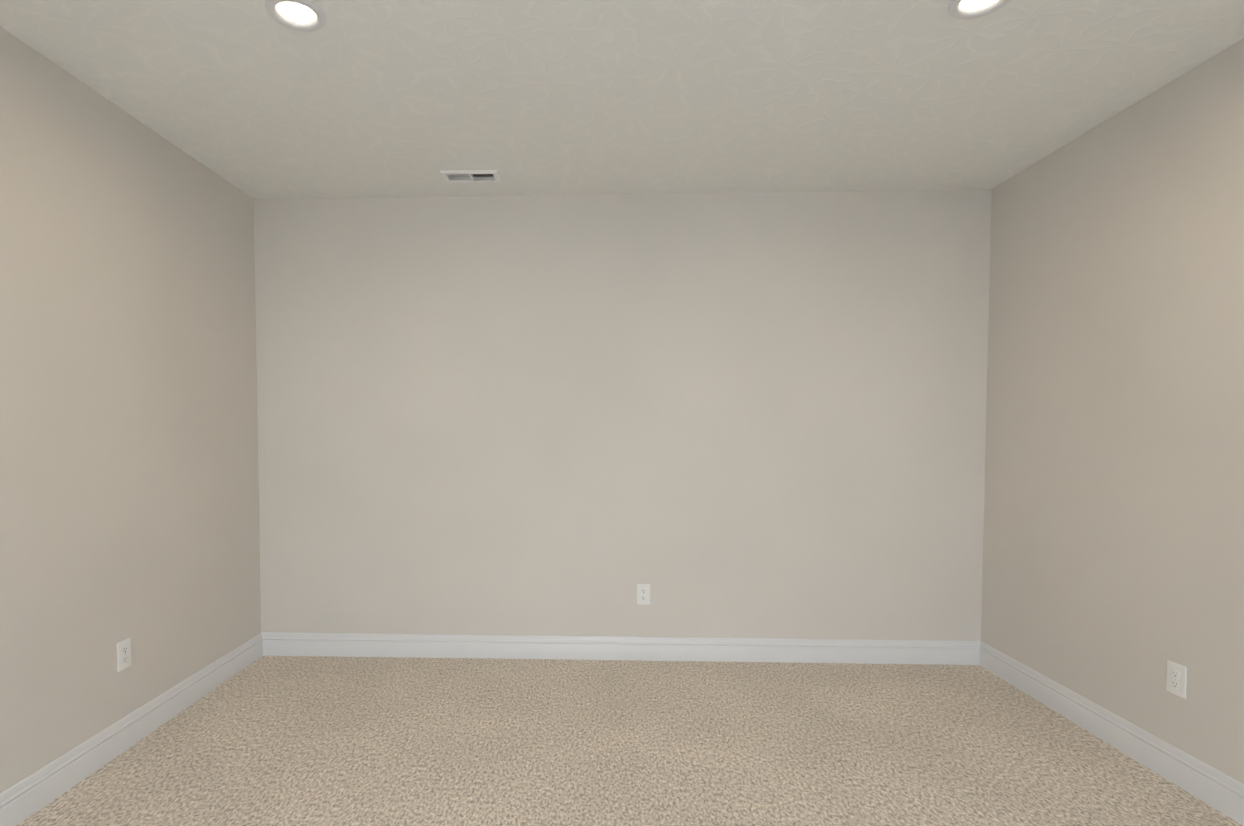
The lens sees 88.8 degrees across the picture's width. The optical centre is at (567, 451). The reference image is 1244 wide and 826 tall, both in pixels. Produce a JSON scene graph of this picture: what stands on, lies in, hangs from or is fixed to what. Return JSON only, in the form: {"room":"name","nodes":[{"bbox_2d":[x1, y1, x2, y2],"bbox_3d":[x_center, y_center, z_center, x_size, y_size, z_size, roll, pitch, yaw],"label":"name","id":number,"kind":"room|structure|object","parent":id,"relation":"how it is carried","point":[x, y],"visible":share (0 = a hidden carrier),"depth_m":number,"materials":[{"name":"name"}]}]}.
{"room":"empty room","nodes":[
{"label":"empty room","id":0,"kind":"room"},
{"bbox_2d":[0,27,260,793],"bbox_3d":[-1.939,-0.019,0.694,0.120,2.600,6.086,0,2,2],"label":"wall","id":1,"kind":"structure","parent":0,"point":[129,492],"depth_m":2.51,"materials":[{"name":"beige paint"}]},
{"bbox_2d":[117,637,131,671],"bbox_3d":[-1.808,0.827,2.577,0.008,0.117,0.074,0,2,2],"label":"electrical outlet","id":2,"kind":"object","parent":1,"relation":"attached to","point":[124,658],"visible":1,"depth_m":2.57,"materials":[{"name":"white plastic"}]},
{"bbox_2d":[0,633,262,825],"bbox_3d":[-1.871,1.216,0.736,0.015,0.130,5.846,0,2,2],"label":"baseboard","id":3,"kind":"structure","parent":1,"relation":"attached to","point":[28,796],"depth_m":2.51,"materials":[{"name":"white paint"}]},
{"bbox_2d":[0,0,1243,198],"bbox_3d":[0.151,-1.465,0.565,4.303,0.300,6.086,0,2,2],"label":"ceiling","id":4,"kind":"structure","parent":0,"point":[253,99],"depth_m":2.38,"materials":[{"name":"white paint"}]},
{"bbox_2d":[265,0,326,31],"bbox_3d":[-0.846,-1.421,1.967,0.176,0.129,0.176,0,2,2],"label":"recessed light","id":5,"kind":"object","parent":4,"relation":"in","point":[305,15],"visible":1,"depth_m":1.97,"materials":[{"name":"white paint"}]},
{"bbox_2d":[440,170,501,182],"bbox_3d":[-0.495,-1.484,3.239,0.293,0.166,0.147,0,2,2],"label":"ceiling vent","id":6,"kind":"object","parent":4,"relation":"in","point":[464,176],"visible":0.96,"depth_m":3.25,"materials":[{"name":"white metal"}]},
{"bbox_2d":[948,0,1009,18],"bbox_3d":[1.247,-1.419,1.905,0.176,0.129,0.176,0,2,2],"label":"recessed light","id":7,"kind":"object","parent":4,"relation":"in","point":[964,9],"visible":1,"depth_m":1.94,"materials":[{"name":"white paint"}]},
{"bbox_2d":[254,189,991,640],"bbox_3d":[0.260,-0.124,3.597,4.303,2.600,0.120,0,2,2],"label":"wall","id":8,"kind":"structure","parent":0,"point":[732,415],"depth_m":3.53,"materials":[{"name":"beige paint"}]},
{"bbox_2d":[261,632,980,664],"bbox_3d":[0.258,1.113,3.574,4.063,0.130,0.015,0,2,2],"label":"baseboard","id":9,"kind":"structure","parent":8,"relation":"attached to","point":[656,648],"depth_m":3.57,"materials":[{"name":"white paint"}]},
{"bbox_2d":[637,584,649,604],"bbox_3d":[0.425,0.804,3.561,0.074,0.117,0.008,0,2,2],"label":"electrical outlet","id":10,"kind":"object","parent":8,"relation":"attached to","point":[643,594],"visible":1,"depth_m":3.56,"materials":[{"name":"white plastic"}]},
{"bbox_2d":[17,656,1241,825],"bbox_3d":[0.151,1.343,0.667,4.303,0.120,6.086,0,2,2],"label":"floor","id":11,"kind":"structure","parent":0,"point":[323,741],"depth_m":2.54,"materials":[{"name":"carpet"}]},
{"bbox_2d":[981,38,1243,783],"bbox_3d":[2.241,-0.013,0.541,0.120,2.600,6.086,0,2,2],"label":"wall","id":12,"kind":"structure","parent":0,"point":[1113,559],"depth_m":2.54,"materials":[{"name":"beige paint"}]},
{"bbox_2d":[979,641,1243,825],"bbox_3d":[2.174,1.221,0.589,0.015,0.130,5.846,0,2,2],"label":"baseboard","id":13,"kind":"structure","parent":12,"relation":"attached to","point":[1219,791],"depth_m":2.53,"materials":[{"name":"white paint"}]},
{"bbox_2d":[1166,660,1186,698],"bbox_3d":[2.242,0.839,2.332,0.008,0.117,0.074,0,2,2],"label":"electrical outlet","id":14,"kind":"object","parent":12,"relation":"attached to","point":[1176,680],"visible":1,"depth_m":2.33,"materials":[{"name":"white plastic"}]}
]}

